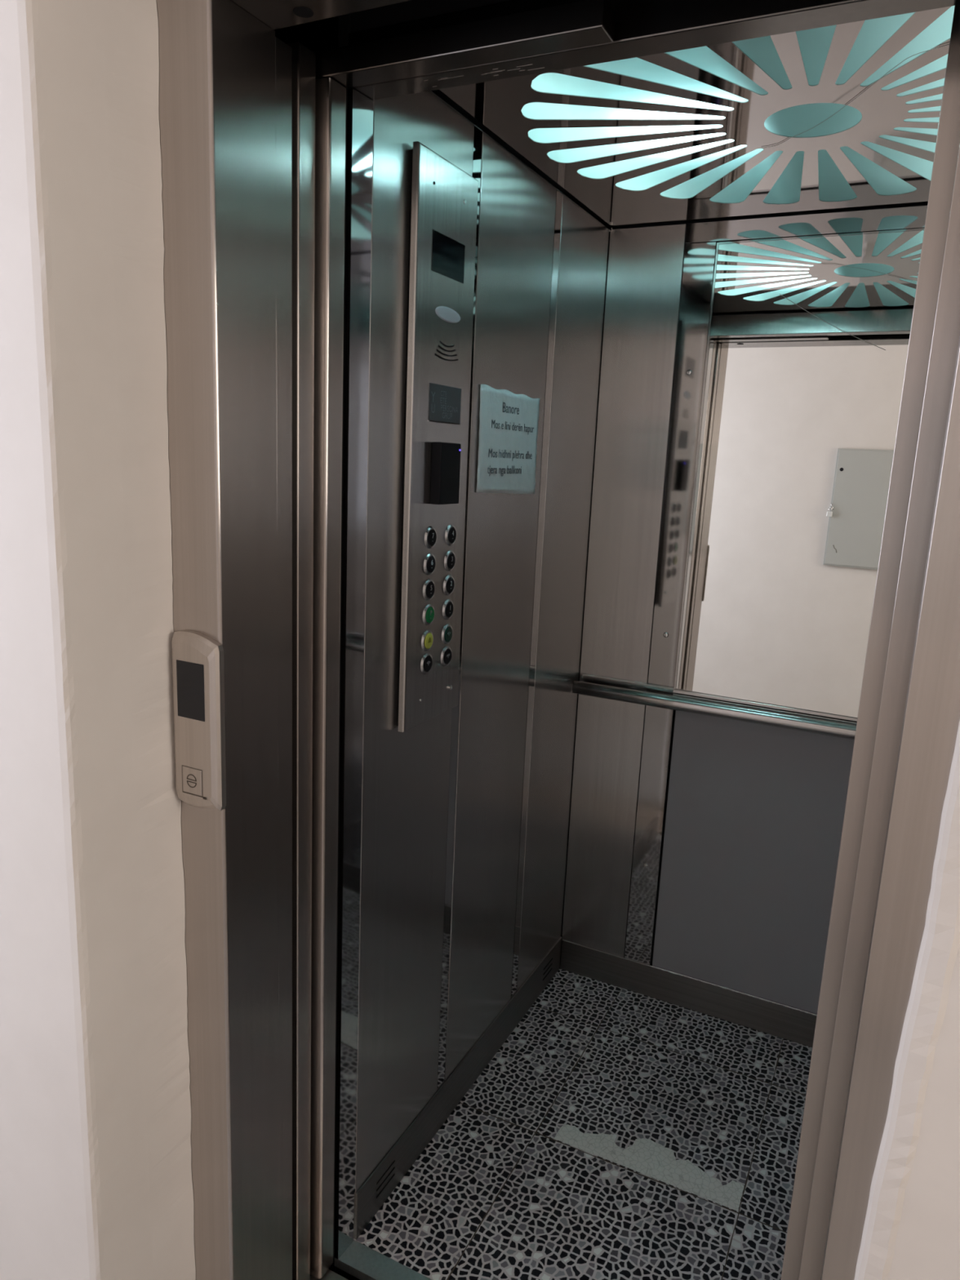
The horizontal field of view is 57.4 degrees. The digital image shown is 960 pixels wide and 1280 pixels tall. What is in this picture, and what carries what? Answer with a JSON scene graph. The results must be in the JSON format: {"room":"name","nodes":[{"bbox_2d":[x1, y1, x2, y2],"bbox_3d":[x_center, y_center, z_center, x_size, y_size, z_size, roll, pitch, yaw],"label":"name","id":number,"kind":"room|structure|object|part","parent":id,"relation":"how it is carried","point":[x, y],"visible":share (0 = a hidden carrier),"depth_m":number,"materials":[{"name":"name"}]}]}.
{"room":"elevator lobby","nodes":[
{"label":"elevator lobby","id":0,"kind":"room"},
{"bbox_2d":[0,0,195,1279],"bbox_3d":[-1.195,-0.229,1.566,1.711,2.800,0.320,8,13,26],"label":"wall","id":1,"kind":"structure","parent":0,"point":[96,1183],"depth_m":1.15,"materials":[{"name":"beige paint"}]},
{"bbox_2d":[286,41,315,1279],"bbox_3d":[-0.553,0.157,1.564,0.600,2.090,0.040,8,13,26],"label":"sliding door","id":2,"kind":"structure","parent":1,"relation":"in","point":[304,60],"depth_m":1.38,"materials":[{"name":"metal"}]},
{"bbox_2d":[155,0,959,1279],"bbox_3d":[0.058,0.222,1.167,1.070,2.190,0.228,8,13,26],"label":"door frame","id":3,"kind":"structure","parent":1,"relation":"attached to","point":[225,76],"depth_m":1.16,"materials":[{"name":"metal"}]},
{"bbox_2d":[171,630,226,810],"bbox_3d":[-0.400,0.117,1.241,0.086,0.258,0.017,8,13,26],"label":"panel","id":4,"kind":"object","parent":3,"relation":"attached to","point":[197,659],"visible":1,"depth_m":1.23,"materials":[{"name":"metal"}]},
{"bbox_3d":[0.487,0.316,1.071,0.056,2.082,0.042,8,13,26],"label":"strike post","id":5,"kind":"part","parent":3,"relation":"part of","materials":[{"name":"metal"}]},
{"bbox_2d":[274,16,359,1279],"bbox_3d":[0.321,0.109,1.862,2.150,3.250,1.650,8,13,26],"label":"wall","id":6,"kind":"structure","parent":0,"point":[320,35],"depth_m":2.22,"materials":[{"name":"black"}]},
{"bbox_2d":[309,1269,347,1279],"bbox_3d":[0.026,1.313,1.405,0.890,0.036,0.260,8,13,26],"label":"sill","id":7,"kind":"structure","parent":6,"relation":"attached to","point":[329,1275],"depth_m":1.68,"materials":[{"name":"metal"}]},
{"bbox_2d":[334,1240,431,1279],"bbox_3d":[0.083,1.268,1.571,0.800,0.020,0.052,8,13,26],"label":"sill","id":8,"kind":"structure","parent":6,"relation":"attached to","point":[359,1260],"depth_m":1.71,"materials":[{"name":"metal"}]},
{"bbox_2d":[333,13,608,1259],"bbox_3d":[0.020,0.040,2.007,0.030,2.200,1.162,8,13,26],"label":"wall","id":9,"kind":"structure","parent":0,"point":[453,825],"depth_m":1.84,"materials":[{"name":"metal"}]},
{"bbox_3d":[-0.136,0.127,1.689,0.012,2.146,0.330,8,13,26],"label":"wall panel","id":10,"kind":"part","parent":9,"relation":"part of","materials":[{"name":"metal"}]},
{"bbox_2d":[397,141,478,732],"bbox_3d":[-0.077,-0.338,1.626,0.026,1.006,0.215,8,13,26],"label":"control panel","id":11,"kind":"object","parent":9,"relation":"attached to","point":[444,197],"visible":1,"depth_m":1.59,"materials":[{"name":"metal"}]},
{"bbox_3d":[-0.064,-0.433,1.610,0.002,0.064,0.118,8,13,26],"label":"rating plate","id":12,"kind":"part","parent":11,"relation":"part of","materials":[{"name":"grey"}]},
{"bbox_2d":[430,441,461,504],"bbox_3d":[-0.063,-0.308,1.624,0.022,0.112,0.076,8,13,26],"label":"card reader","id":13,"kind":"object","parent":11,"relation":"attached to","point":[446,456],"visible":1,"depth_m":1.60,"materials":[{"name":"black plastic"}]},
{"bbox_2d":[435,340,457,360],"bbox_3d":[-0.060,-0.523,1.591,0.001,0.031,0.087,8,13,26],"label":"speaker grille","id":14,"kind":"object","parent":11,"relation":"attached to","point":[445,350],"depth_m":1.59,"materials":[{"name":"black metal"}]},
{"bbox_2d":[355,937,561,1239],"bbox_3d":[0.001,1.060,2.235,0.004,0.109,1.105,8,13,26],"label":"baseboard","id":15,"kind":"structure","parent":9,"relation":"attached to","point":[373,1193],"depth_m":2.08,"materials":[{"name":"metal"}]},
{"bbox_3d":[0.038,0.063,2.029,0.012,2.146,0.370,8,13,26],"label":"wall panel","id":16,"kind":"part","parent":9,"relation":"part of","materials":[{"name":"metal"}]},
{"bbox_2d":[475,384,540,493],"bbox_3d":[0.066,-0.430,1.919,0.005,0.224,0.306,8,13,26],"label":"paper notice","id":17,"kind":"object","parent":9,"relation":"attached to","point":[508,421],"visible":1,"depth_m":1.90,"materials":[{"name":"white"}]},
{"bbox_3d":[0.213,-0.001,2.373,0.012,2.146,0.331,8,13,26],"label":"wall panel","id":18,"kind":"part","parent":9,"relation":"part of","materials":[{"name":"metal"}]},
{"bbox_2d":[354,968,812,1279],"bbox_3d":[0.505,1.195,2.011,1.156,0.021,1.122,8,13,26],"label":"floor","id":19,"kind":"structure","parent":0,"point":[615,1133],"depth_m":2.00,"materials":[{"name":"terrazzo"},{"name":"stone tile"}]},
{"bbox_2d":[348,0,959,1279],"bbox_3d":[0.283,0.155,1.262,1.152,2.300,0.052,8,13,26],"label":"wall","id":20,"kind":"structure","parent":0,"point":[642,28],"depth_m":1.10,"materials":[{"name":"metal"}]},
{"bbox_2d":[310,77,346,1278],"bbox_3d":[-0.523,0.164,1.608,0.616,2.060,0.045,8,13,26],"label":"sliding door","id":21,"kind":"structure","parent":20,"relation":"in","point":[330,95],"depth_m":1.42,"materials":[{"name":"metal"}]},
{"bbox_2d":[314,0,615,88],"bbox_3d":[-0.296,-0.835,1.307,1.023,0.034,0.045,8,13,26],"label":"lintel","id":22,"kind":"object","parent":20,"relation":"attached to","point":[579,24],"depth_m":1.15,"materials":[{"name":"metal"}]},
{"bbox_2d":[439,6,951,226],"bbox_3d":[0.595,-0.917,1.564,1.114,0.001,1.101,8,13,26],"label":"ceiling","id":23,"kind":"structure","parent":0,"point":[497,104],"depth_m":1.59,"materials":[{"name":"silver metal"}]},
{"bbox_2d":[521,102,724,119],"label":"ceiling light","id":24,"kind":"object","parent":23,"relation":"attached to","point":[535,110],"depth_m":1.55,"materials":[{"name":"teal plastic"}]},
{"bbox_2d":[528,124,722,142],"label":"ceiling light","id":25,"kind":"object","parent":23,"relation":"attached to","point":[539,135],"depth_m":1.64,"materials":[{"name":"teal plastic"}]},
{"bbox_2d":[531,72,733,110],"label":"ceiling light","id":26,"kind":"object","parent":23,"relation":"attached to","point":[553,82],"depth_m":1.46,"materials":[{"name":"teal plastic"}]},
{"bbox_2d":[546,133,725,162],"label":"ceiling light","id":27,"kind":"object","parent":23,"relation":"attached to","point":[570,155],"depth_m":1.73,"materials":[{"name":"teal plastic"}]},
{"bbox_2d":[577,139,733,178],"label":"ceiling light","id":28,"kind":"object","parent":23,"relation":"attached to","point":[603,171],"depth_m":1.80,"materials":[{"name":"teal plastic"}]},
{"bbox_2d":[584,57,747,102],"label":"ceiling light","id":29,"kind":"object","parent":23,"relation":"attached to","point":[636,67],"depth_m":1.39,"materials":[{"name":"teal plastic"}]},
{"bbox_2d":[615,144,746,190],"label":"ceiling light","id":30,"kind":"object","parent":23,"relation":"attached to","point":[645,181],"depth_m":1.86,"materials":[{"name":"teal plastic"}]},
{"bbox_2d":[660,148,763,198],"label":"ceiling light","id":31,"kind":"object","parent":23,"relation":"attached to","point":[689,188],"depth_m":1.89,"materials":[{"name":"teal plastic"}]},
{"bbox_2d":[665,45,768,94],"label":"ceiling light","id":32,"kind":"object","parent":23,"relation":"attached to","point":[703,57],"depth_m":1.35,"materials":[{"name":"teal plastic"}]},
{"bbox_2d":[709,151,782,202],"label":"ceiling light","id":33,"kind":"object","parent":23,"relation":"attached to","point":[736,192],"depth_m":1.91,"materials":[{"name":"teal plastic"}]},
{"bbox_2d":[732,35,791,88],"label":"ceiling light","id":34,"kind":"object","parent":23,"relation":"attached to","point":[762,51],"depth_m":1.31,"materials":[{"name":"teal plastic"}]},
{"bbox_2d":[763,151,804,204],"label":"ceiling light","id":35,"kind":"object","parent":23,"relation":"attached to","point":[787,188],"depth_m":1.90,"materials":[{"name":"teal plastic"}]},
{"bbox_2d":[764,102,862,137],"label":"ceiling light","id":36,"kind":"object","parent":23,"relation":"attached to","point":[793,121],"depth_m":1.54,"materials":[{"name":"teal plastic"}]},
{"bbox_2d":[760,44,949,148],"bbox_3d":[0.606,-0.890,1.450,0.035,0.001,0.488,0,12,-14],"label":"thread","id":37,"kind":"object","parent":36,"relation":"attached to","point":[947,44],"visible":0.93,"depth_m":1.41,"materials":[{"name":"grey"}]},
{"bbox_2d":[795,24,836,84],"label":"ceiling light","id":38,"kind":"object","parent":23,"relation":"attached to","point":[814,43],"depth_m":1.28,"materials":[{"name":"teal plastic"}]},
{"bbox_2d":[817,149,857,201],"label":"ceiling light","id":39,"kind":"object","parent":23,"relation":"attached to","point":[833,185],"depth_m":1.87,"materials":[{"name":"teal plastic"}]},
{"bbox_2d":[835,12,914,84],"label":"ceiling light","id":40,"kind":"object","parent":23,"relation":"attached to","point":[874,35],"depth_m":1.25,"materials":[{"name":"teal plastic"}]},
{"bbox_2d":[840,146,916,195],"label":"ceiling light","id":41,"kind":"object","parent":23,"relation":"attached to","point":[882,180],"depth_m":1.82,"materials":[{"name":"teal plastic"}]},
{"bbox_2d":[861,141,933,180],"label":"ceiling light","id":42,"kind":"object","parent":23,"relation":"attached to","point":[923,167],"depth_m":1.72,"materials":[{"name":"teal plastic"}]},
{"bbox_2d":[860,5,955,85],"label":"ceiling light","id":43,"kind":"object","parent":23,"relation":"attached to","point":[939,31],"depth_m":1.25,"materials":[{"name":"teal plastic"}]},
{"bbox_2d":[879,134,936,151],"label":"ceiling light","id":44,"kind":"object","parent":23,"relation":"attached to","point":[931,146],"depth_m":1.62,"materials":[{"name":"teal plastic"}]},
{"bbox_2d":[881,53,947,89],"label":"ceiling light","id":45,"kind":"object","parent":23,"relation":"attached to","point":[941,63],"depth_m":1.34,"materials":[{"name":"teal plastic"}]},
{"bbox_2d":[896,78,944,96],"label":"ceiling light","id":46,"kind":"object","parent":23,"relation":"attached to","point":[940,82],"depth_m":1.39,"materials":[{"name":"teal plastic"}]},
{"bbox_2d":[560,202,928,1016],"bbox_3d":[0.805,0.018,2.277,1.192,2.200,0.038,8,13,26],"label":"wall","id":47,"kind":"structure","parent":0,"point":[702,848],"depth_m":2.40,"materials":[{"name":"metal"}]},
{"bbox_3d":[0.387,-0.015,2.478,0.200,2.146,0.012,8,13,26],"label":"wall panel","id":48,"kind":"part","parent":47,"relation":"part of","materials":[{"name":"metal"}]},
{"bbox_2d":[560,939,816,1047],"bbox_3d":[0.753,1.048,2.479,1.123,0.098,0.004,8,13,26],"label":"baseboard","id":49,"kind":"structure","parent":47,"relation":"attached to","point":[780,1021],"depth_m":2.55,"materials":[{"name":"metal"}]},
{"bbox_2d":[572,680,856,739],"bbox_3d":[0.775,0.204,2.271,1.120,0.037,0.063,8,13,26],"label":"handrail","id":50,"kind":"object","parent":47,"relation":"attached to","point":[815,726],"visible":0.69,"depth_m":2.31,"materials":[{"name":"silver metal"}]},
{"bbox_2d":[582,673,857,724],"bbox_3d":[0.785,0.180,2.284,1.108,0.021,0.034,8,13,26],"label":"ledge","id":51,"kind":"object","parent":47,"relation":"attached to","point":[677,692],"visible":0.58,"depth_m":2.32,"materials":[{"name":"silver metal"}]},
{"bbox_3d":[0.757,0.997,2.473,0.563,0.004,0.020,8,13,26],"label":"panel trim","id":52,"kind":"part","parent":47,"relation":"part of","materials":[{"name":"silver metal"}]},
{"bbox_3d":[0.776,0.591,2.389,0.553,0.824,0.017,8,13,26],"label":"panel","id":53,"kind":"part","parent":47,"relation":"part of","materials":[{"name":"grey metal"}]},
{"bbox_2d":[674,227,924,717],"bbox_3d":[0.814,-0.392,2.171,0.565,1.146,0.044,8,13,26],"label":"mirror","id":54,"kind":"object","parent":47,"relation":"attached to","point":[799,412],"visible":0.73,"depth_m":2.18,"materials":[{"name":"silver mirror"}]},
{"bbox_3d":[0.565,-0.429,2.296,0.004,1.145,0.035,8,13,26],"label":"frame","id":55,"kind":"part","parent":54,"relation":"part of","materials":[{"name":"silver metal"}]},
{"bbox_3d":[0.843,-0.952,2.064,0.556,0.004,0.022,8,13,26],"label":"frame","id":56,"kind":"part","parent":54,"relation":"part of","materials":[{"name":"silver metal"}]},
{"bbox_2d":[779,293,885,350],"bbox_3d":[0.838,-0.760,2.091,0.255,0.136,0.001,9,13,27],"label":"thread","id":57,"kind":"object","parent":54,"relation":"attached to","point":[780,294],"visible":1,"depth_m":2.09,"materials":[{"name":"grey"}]},
{"bbox_2d":[853,720,959,1279],"bbox_3d":[1.276,0.111,0.461,1.833,2.800,0.155,8,13,26],"label":"wall","id":58,"kind":"structure","parent":0,"point":[911,1230],"depth_m":0.87,"materials":[{"name":"beige paint"}]}
]}

